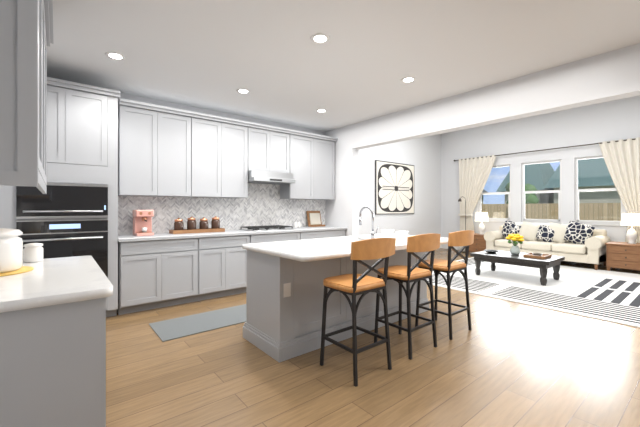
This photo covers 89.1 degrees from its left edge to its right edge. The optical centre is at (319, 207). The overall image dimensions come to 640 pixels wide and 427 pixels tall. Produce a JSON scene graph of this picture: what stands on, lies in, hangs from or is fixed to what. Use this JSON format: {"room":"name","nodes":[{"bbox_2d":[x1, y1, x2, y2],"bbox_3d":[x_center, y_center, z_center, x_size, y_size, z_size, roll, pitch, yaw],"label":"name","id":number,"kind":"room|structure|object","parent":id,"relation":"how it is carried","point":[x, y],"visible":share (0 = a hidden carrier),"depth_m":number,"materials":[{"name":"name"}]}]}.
{"room":"kitchen","nodes":[
{"label":"kitchen","id":0,"kind":"room"},
{"bbox_2d":[118,93,324,229],"bbox_3d":[-1.804,-0.130,5.096,4.790,2.800,0.150,0,0,-39],"label":"wall","id":1,"kind":"structure","parent":0,"point":[179,106],"depth_m":5.09,"materials":[{"name":"white paint"}]},
{"bbox_2d":[118,102,161,196],"bbox_3d":[-2.393,-0.738,4.302,0.494,1.154,0.317,0,0,-39],"label":"upper cabinet","id":2,"kind":"object","parent":1,"relation":"attached to","point":[139,126],"depth_m":4.17,"materials":[{"name":"grey wood"}]},
{"bbox_2d":[162,110,197,196],"bbox_3d":[-2.076,-0.738,4.558,0.559,1.154,0.317,0,0,-39],"label":"upper cabinet","id":3,"kind":"object","parent":1,"relation":"attached to","point":[163,151],"depth_m":4.48,"materials":[{"name":"grey wood"}]},
{"bbox_2d":[198,114,225,197],"bbox_3d":[-1.742,-0.738,4.829,0.559,1.154,0.317,0,0,-39],"label":"upper cabinet","id":4,"kind":"object","parent":1,"relation":"attached to","point":[211,131],"depth_m":4.76,"materials":[{"name":"grey wood"}]},
{"bbox_2d":[118,183,325,234],"bbox_3d":[-1.309,-0.128,5.392,3.646,0.964,0.012,0,0,-39],"label":"backsplash","id":5,"kind":"structure","parent":1,"relation":"attached to","point":[262,205],"depth_m":5.25,"materials":[{"name":"grey tile"}]},
{"bbox_2d":[226,118,253,197],"bbox_3d":[-1.400,-0.738,5.106,0.559,1.154,0.317,0,0,-39],"label":"upper cabinet","id":6,"kind":"object","parent":1,"relation":"attached to","point":[239,135],"depth_m":5.03,"materials":[{"name":"grey wood"}]},
{"bbox_2d":[254,126,273,171],"bbox_3d":[-1.056,-0.952,5.384,0.454,0.724,0.317,0,0,-39],"label":"upper cabinet","id":7,"kind":"object","parent":1,"relation":"attached to","point":[263,135],"depth_m":5.30,"materials":[{"name":"grey wood"}]},
{"bbox_2d":[248,170,295,184],"bbox_3d":[-0.866,-0.502,5.415,0.780,0.172,0.508,0,0,-39],"label":"range hood","id":8,"kind":"object","parent":1,"relation":"attached to","point":[266,177],"visible":0.81,"depth_m":5.24,"materials":[{"name":"silver metal"}]},
{"bbox_2d":[274,130,289,172],"bbox_3d":[-0.795,-0.952,5.595,0.455,0.724,0.317,0,0,-39],"label":"upper cabinet","id":9,"kind":"object","parent":1,"relation":"attached to","point":[281,138],"depth_m":5.52,"materials":[{"name":"grey wood"}]},
{"bbox_2d":[280,130,317,199],"bbox_3d":[-0.419,-0.738,5.900,0.644,1.154,0.317,0,0,-39],"label":"upper cabinet","id":10,"kind":"object","parent":1,"relation":"attached to","point":[303,147],"depth_m":5.81,"materials":[{"name":"grey wood"}]},
{"bbox_2d":[318,138,337,199],"bbox_3d":[-0.036,-0.738,6.210,0.580,1.154,0.317,0,0,-39],"label":"upper cabinet","id":11,"kind":"object","parent":1,"relation":"attached to","point":[326,146],"depth_m":6.15,"materials":[{"name":"grey wood"}]},
{"bbox_2d":[326,148,358,235],"bbox_3d":[0.187,0.090,6.585,0.180,2.360,1.500,0,0,-39],"label":"wall","id":12,"kind":"structure","parent":0,"point":[342,208],"depth_m":6.06,"materials":[{"name":"white paint"}]},
{"bbox_2d":[325,43,639,151],"bbox_3d":[2.532,-1.760,3.691,0.180,1.340,8.950,0,0,-39],"label":"header","id":13,"kind":"object","parent":12,"relation":"attached to","point":[608,76],"visible":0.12,"depth_m":3.85,"materials":[{"name":"white paint"}]},
{"bbox_2d":[47,0,639,131],"bbox_3d":[0.830,-1.580,1.843,4.790,0.100,8.520,0,0,-39],"label":"ceiling","id":14,"kind":"structure","parent":0,"point":[270,55],"depth_m":3.12,"materials":[{"name":"white paint"}]},
{"bbox_2d":[105,52,125,60],"bbox_3d":[-2.059,-1.527,3.274,0.180,0.006,0.180,0,0,-39],"label":"recessed light","id":15,"kind":"object","parent":14,"relation":"in","point":[116,56],"visible":1,"depth_m":3.27,"materials":[{"name":"white"}]},
{"bbox_2d":[236,89,249,93],"bbox_3d":[-1.003,-1.527,4.258,0.180,0.006,0.180,0,0,-39],"label":"recessed light","id":16,"kind":"object","parent":14,"relation":"in","point":[243,91],"visible":1,"depth_m":4.26,"materials":[{"name":"white"}]},
{"bbox_2d":[310,33,329,43],"bbox_3d":[0.003,-1.527,2.936,0.180,0.006,0.180,0,0,-39],"label":"recessed light","id":17,"kind":"object","parent":14,"relation":"in","point":[320,38],"visible":1,"depth_m":2.93,"materials":[{"name":"white"}]},
{"bbox_2d":[316,109,326,112],"bbox_3d":[0.026,-1.527,5.117,0.180,0.006,0.180,0,0,-39],"label":"recessed light","id":18,"kind":"object","parent":14,"relation":"in","point":[321,110],"visible":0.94,"depth_m":5.09,"materials":[{"name":"white"}]},
{"bbox_2d":[401,77,415,82],"bbox_3d":[1.055,-1.527,3.878,0.180,0.006,0.180,0,0,-39],"label":"recessed light","id":19,"kind":"object","parent":14,"relation":"in","point":[408,79],"visible":1,"depth_m":3.86,"materials":[{"name":"white"}]},
{"bbox_2d":[106,248,639,426],"bbox_3d":[2.757,1.310,3.777,10.220,0.080,9.100,0,0,-39],"label":"floor","id":20,"kind":"structure","parent":0,"point":[503,363],"depth_m":2.48,"materials":[{"name":"brown wood"}]},
{"bbox_2d":[0,296,109,426],"bbox_3d":[-1.343,0.833,1.445,0.608,0.876,0.476,0,0,-39],"label":"base cabinet","id":21,"kind":"object","parent":20,"relation":"on","point":[52,342],"depth_m":1.34,"materials":[{"name":"grey wood"}]},
{"bbox_2d":[0,256,112,311],"bbox_3d":[-1.568,0.374,1.748,0.638,0.040,1.270,0,0,-39],"label":"countertop","id":22,"kind":"structure","parent":21,"relation":"on","point":[63,280],"depth_m":1.49,"materials":[{"name":"white stone"}]},
{"bbox_2d":[0,228,42,276],"bbox_3d":[-1.847,0.220,1.878,0.367,0.268,0.577,0,0,-39],"label":"canister set","id":23,"kind":"object","parent":22,"relation":"on","point":[14,254],"visible":1,"depth_m":1.78,"materials":[{"name":"white ceramic"}]},
{"bbox_2d":[0,77,120,316],"bbox_3d":[-2.886,-0.037,3.668,1.008,2.615,0.704,0,0,-39],"label":"tall cabinet","id":24,"kind":"object","parent":20,"relation":"on","point":[73,212],"visible":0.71,"depth_m":3.52,"materials":[{"name":"grey wood"}]},
{"bbox_2d":[117,238,204,314],"bbox_3d":[-2.144,0.833,4.324,0.970,0.876,0.619,0,0,-39],"label":"base cabinet","id":25,"kind":"object","parent":20,"relation":"on","point":[157,270],"depth_m":4.06,"materials":[{"name":"grey wood"}]},
{"bbox_2d":[118,226,346,241],"bbox_3d":[-1.108,0.374,5.144,3.646,0.040,0.649,0,0,-39],"label":"countertop","id":26,"kind":"structure","parent":25,"relation":"on","point":[228,233],"depth_m":4.52,"materials":[{"name":"white stone"}]},
{"bbox_2d":[133,210,153,235],"bbox_3d":[-2.296,0.189,4.233,0.208,0.330,0.331,0,0,-39],"label":"espresso machine","id":27,"kind":"object","parent":26,"relation":"on","point":[142,222],"visible":1,"depth_m":4.20,"materials":[{"name":"pink"}]},
{"bbox_2d":[169,216,224,233],"bbox_3d":[-1.764,0.238,4.697,0.730,0.232,0.200,0,0,-39],"label":"tray","id":28,"kind":"object","parent":26,"relation":"on","point":[191,225],"visible":1,"depth_m":4.62,"materials":[{"name":"brown wood"}]},
{"bbox_2d":[239,225,292,230],"bbox_3d":[-0.874,0.329,5.346,0.750,0.051,0.490,0,0,-39],"label":"gas cooktop","id":29,"kind":"object","parent":26,"relation":"in","point":[266,228],"visible":1,"depth_m":5.25,"materials":[{"name":"silver metal"}]},
{"bbox_2d":[294,222,300,227],"bbox_3d":[-0.407,0.303,5.873,0.059,0.102,0.168,0,0,29],"label":"jars","id":30,"kind":"object","parent":26,"relation":"on","point":[296,225],"visible":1,"depth_m":5.83,"materials":[{"name":"white ceramic"}]},
{"bbox_2d":[306,211,324,226],"bbox_3d":[-0.080,0.204,6.232,0.320,0.300,0.188,0,0,-39],"label":"cookbook stand","id":31,"kind":"object","parent":26,"relation":"on","point":[313,218],"visible":0.98,"depth_m":6.21,"materials":[{"name":"brown wood"}]},
{"bbox_2d":[149,304,245,341],"bbox_3d":[-0.913,1.265,3.932,1.970,0.008,0.600,0,0,-39],"label":"runner rug","id":32,"kind":"object","parent":20,"relation":"on","point":[174,328],"visible":0.5,"depth_m":3.56,"materials":[{"name":"grey fabric"}]},
{"bbox_2d":[205,234,256,299],"bbox_3d":[-1.526,0.833,4.825,0.899,0.876,0.619,0,0,-39],"label":"base cabinet","id":33,"kind":"object","parent":20,"relation":"on","point":[225,258],"depth_m":4.60,"materials":[{"name":"grey wood"}]},
{"bbox_2d":[257,230,304,242],"bbox_3d":[-0.878,0.833,5.350,1.049,0.876,0.619,0,0,-39],"label":"base cabinet","id":34,"kind":"object","parent":20,"relation":"on","point":[261,238],"depth_m":5.14,"materials":[{"name":"grey wood"}]},
{"bbox_2d":[305,230,344,238],"bbox_3d":[-0.150,0.833,5.939,1.099,0.876,0.619,0,0,-39],"label":"base cabinet","id":35,"kind":"object","parent":20,"relation":"on","point":[309,234],"depth_m":5.71,"materials":[{"name":"grey wood"}]},
{"bbox_2d":[243,238,428,361],"bbox_3d":[0.299,0.833,3.619,2.180,0.876,0.672,0,0,-39],"label":"kitchen island","id":36,"kind":"object","parent":20,"relation":"on","point":[284,294],"depth_m":2.96,"materials":[{"name":"grey wood"}]},
{"bbox_2d":[314,235,406,249],"bbox_3d":[0.469,0.374,3.513,0.750,0.040,1.050,0,0,-39],"label":"island countertop","id":37,"kind":"structure","parent":36,"relation":"on","point":[400,245],"depth_m":3.55,"materials":[{"name":"white stone"}]},
{"bbox_2d":[359,206,377,238],"bbox_3d":[0.545,0.165,3.656,0.113,0.378,0.240,0,0,-39],"label":"faucet","id":38,"kind":"object","parent":37,"relation":"on","point":[373,232],"visible":0.81,"depth_m":3.58,"materials":[{"name":"silver metal"}]},
{"bbox_2d":[358,234,447,244],"bbox_3d":[1.020,0.374,3.960,0.670,0.040,1.050,0,0,-39],"label":"island countertop","id":39,"kind":"structure","parent":36,"relation":"on","point":[442,240],"depth_m":4.02,"materials":[{"name":"white stone"}]},
{"bbox_2d":[320,238,395,386],"bbox_3d":[0.291,0.747,2.580,0.476,1.049,0.477,0,0,-39],"label":"bar stool","id":40,"kind":"object","parent":20,"relation":"on","point":[354,284],"visible":1,"depth_m":2.46,"materials":[{"name":"brown wood"}]},
{"bbox_2d":[374,233,439,359],"bbox_3d":[0.797,0.747,2.989,0.476,1.049,0.477,0,0,-39],"label":"bar stool","id":41,"kind":"object","parent":20,"relation":"on","point":[428,244],"visible":0.96,"depth_m":2.87,"materials":[{"name":"brown wood"}]},
{"bbox_2d":[415,230,473,339],"bbox_3d":[1.302,0.747,3.398,0.476,1.049,0.477,0,0,-39],"label":"bar stool","id":42,"kind":"object","parent":20,"relation":"on","point":[464,238],"visible":0.83,"depth_m":3.29,"materials":[{"name":"brown wood"}]},
{"bbox_2d":[458,196,469,252],"bbox_3d":[4.075,0.467,9.245,0.490,1.607,0.220,0,0,-39],"label":"floor lamp","id":43,"kind":"object","parent":20,"relation":"on","point":[459,200],"visible":0.83,"depth_m":9.32,"materials":[{"name":"brown metal"}]},
{"bbox_2d":[469,233,485,251],"bbox_3d":[4.415,0.995,8.877,0.595,0.550,0.610,0,0,-39],"label":"side table","id":44,"kind":"object","parent":20,"relation":"on","point":[478,244],"visible":0.5,"depth_m":8.69,"materials":[{"name":"brown wood"}]},
{"bbox_2d":[475,212,488,233],"bbox_3d":[4.421,0.419,8.882,0.340,0.600,0.340,0,0,-39],"label":"table lamp","id":45,"kind":"object","parent":44,"relation":"on","point":[481,216],"visible":1,"depth_m":8.80,"materials":[{"name":"white ceramic"}]},
{"bbox_2d":[427,257,639,327],"bbox_3d":[4.231,1.263,5.421,3.800,0.012,4.900,0,0,-39],"label":"rug","id":46,"kind":"object","parent":20,"relation":"on","point":[610,296],"visible":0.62,"depth_m":5.08,"materials":[{"name":"white fabric"}]},
{"bbox_2d":[470,250,564,285],"bbox_3d":[3.553,1.054,5.901,0.850,0.407,1.260,0,0,-39],"label":"coffee table","id":47,"kind":"object","parent":46,"relation":"on","point":[509,258],"visible":0.94,"depth_m":5.66,"materials":[{"name":"black wood"}]},
{"bbox_2d":[484,250,498,252],"bbox_3d":[3.249,0.827,6.157,0.260,0.045,0.260,0,0,-39],"label":"bowl","id":48,"kind":"object","parent":47,"relation":"on","point":[492,251],"visible":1,"depth_m":6.10,"materials":[{"name":"black"}]},
{"bbox_2d":[506,234,523,254],"bbox_3d":[3.544,0.659,5.901,0.328,0.379,0.329,0,0,-39],"label":"flower vase","id":49,"kind":"object","parent":47,"relation":"on","point":[514,249],"visible":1,"depth_m":5.86,"materials":[{"name":"clear glass"}]},
{"bbox_2d":[523,253,551,258],"bbox_3d":[3.758,0.819,5.617,0.350,0.060,0.320,0,0,-39],"label":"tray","id":50,"kind":"object","parent":47,"relation":"on","point":[537,255],"visible":1,"depth_m":5.55,"materials":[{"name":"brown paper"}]},
{"bbox_2d":[484,220,610,269],"bbox_3d":[5.246,0.769,7.664,0.960,0.975,2.290,0,0,-39],"label":"sofa","id":51,"kind":"object","parent":46,"relation":"on","point":[572,241],"visible":0.9,"depth_m":7.25,"materials":[{"name":"fabric"}]},
{"bbox_2d":[605,241,639,270],"bbox_3d":[6.171,0.990,6.502,0.595,0.560,0.610,0,0,-39],"label":"side table","id":52,"kind":"object","parent":20,"relation":"on","point":[623,255],"visible":0.98,"depth_m":6.36,"materials":[{"name":"brown wood"}]},
{"bbox_2d":[620,213,639,243],"bbox_3d":[6.208,0.409,6.468,0.340,0.600,0.340,0,0,-39],"label":"table lamp","id":53,"kind":"object","parent":52,"relation":"on","point":[630,219],"visible":1,"depth_m":6.41,"materials":[{"name":"white ceramic"}]},
{"bbox_2d":[359,134,440,236],"bbox_3d":[1.873,-0.580,8.819,5.250,3.700,0.150,0,0,-39],"label":"wall","id":54,"kind":"structure","parent":0,"point":[422,155],"depth_m":9.39,"materials":[{"name":"white paint"}]},
{"bbox_2d":[375,160,413,214],"bbox_3d":[2.068,-0.530,8.856,1.660,1.400,0.034,0,0,-39],"label":"picture","id":55,"kind":"object","parent":54,"relation":"attached to","point":[394,188],"visible":0.93,"depth_m":8.77,"materials":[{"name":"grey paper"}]},
{"bbox_2d":[441,95,639,244],"bbox_3d":[6.670,-0.580,6.946,0.150,3.700,8.800,0,0,-39],"label":"wall","id":56,"kind":"structure","parent":0,"point":[618,119],"depth_m":8.23,"materials":[{"name":"white paint"}]},
{"bbox_2d":[479,164,510,221],"bbox_3d":[4.881,-0.398,9.100,0.140,1.565,0.940,0,0,-39],"label":"window","id":57,"kind":"structure","parent":56,"relation":"in","point":[497,219],"depth_m":9.00,"materials":[{"name":"white"}]},
{"bbox_2d":[441,244,602,264],"bbox_3d":[6.607,1.205,6.894,0.015,0.130,8.800,0,0,-39],"label":"baseboard","id":58,"kind":"structure","parent":56,"relation":"attached to","point":[445,246],"depth_m":9.98,"materials":[{"name":"white wood"}]},
{"bbox_2d":[519,159,562,223],"bbox_3d":[5.592,-0.398,8.222,0.140,1.565,0.940,0,0,-39],"label":"window","id":59,"kind":"structure","parent":56,"relation":"in","point":[546,221],"depth_m":8.21,"materials":[{"name":"white"}]},
{"bbox_2d":[454,137,639,250],"bbox_3d":[5.637,-0.102,7.975,0.159,2.736,4.960,0,0,-39],"label":"curtains","id":60,"kind":"object","parent":56,"relation":"attached to","point":[621,157],"visible":0.83,"depth_m":7.08,"materials":[{"name":"beige fabric"}]},
{"bbox_2d":[575,155,624,225],"bbox_3d":[6.303,-0.398,7.343,0.140,1.565,0.940,0,0,-39],"label":"window","id":61,"kind":"structure","parent":56,"relation":"in","point":[596,222],"depth_m":7.46,"materials":[{"name":"white"}]},
{"bbox_3d":[-0.926,-0.130,0.325,0.150,2.800,8.370,0,0,-39],"label":"wall","id":62,"kind":"structure","parent":0,"visible":0},
{"bbox_2d":[0,180,46,183],"bbox_3d":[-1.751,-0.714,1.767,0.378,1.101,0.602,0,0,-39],"label":"upper cabinet","id":63,"kind":"object","parent":62,"relation":"attached to","point":[1,181],"depth_m":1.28,"materials":[{"name":"grey wood"}]},
{"bbox_2d":[0,0,47,179],"bbox_3d":[-1.459,-0.714,1.407,0.378,1.101,0.563,0,0,-39],"label":"upper cabinet","id":64,"kind":"object","parent":62,"relation":"attached to","point":[26,33],"depth_m":1.28,"materials":[{"name":"grey wood"}]},
{"label":"outside","id":65,"kind":"structure","parent":0,"visible":0},
{"bbox_3d":[27.799,1.670,28.945,60.360,0.100,70.000,0,0,-39],"label":"ground","id":66,"kind":"structure","parent":65,"visible":0},
{"bbox_2d":[505,182,538,203],"bbox_3d":[9.492,-0.068,18.793,1.672,3.375,5.604,0,0,-31],"label":"tree","id":67,"kind":"object","parent":66,"relation":"on","point":[528,196],"depth_m":16.63,"materials":[{"name":"green plant"}]},
{"bbox_2d":[496,163,554,203],"bbox_3d":[14.935,-1.705,22.839,4.800,6.650,2.900,0,0,-39],"label":"house","id":68,"kind":"structure","parent":66,"relation":"on","point":[543,175],"depth_m":21.45,"materials":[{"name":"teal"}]},
{"bbox_2d":[482,203,620,220],"bbox_3d":[9.253,0.715,13.927,0.130,1.810,70.000,0,0,-39],"label":"fence","id":69,"kind":"object","parent":66,"relation":"on","point":[543,210],"depth_m":13.43,"materials":[{"name":"brown wood"}]},
{"bbox_2d":[544,158,620,202],"bbox_3d":[19.320,-1.055,18.219,9.800,5.350,8.800,0,0,-39],"label":"house","id":70,"kind":"structure","parent":66,"relation":"on","point":[604,181],"depth_m":17.54,"materials":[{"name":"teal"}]}
]}

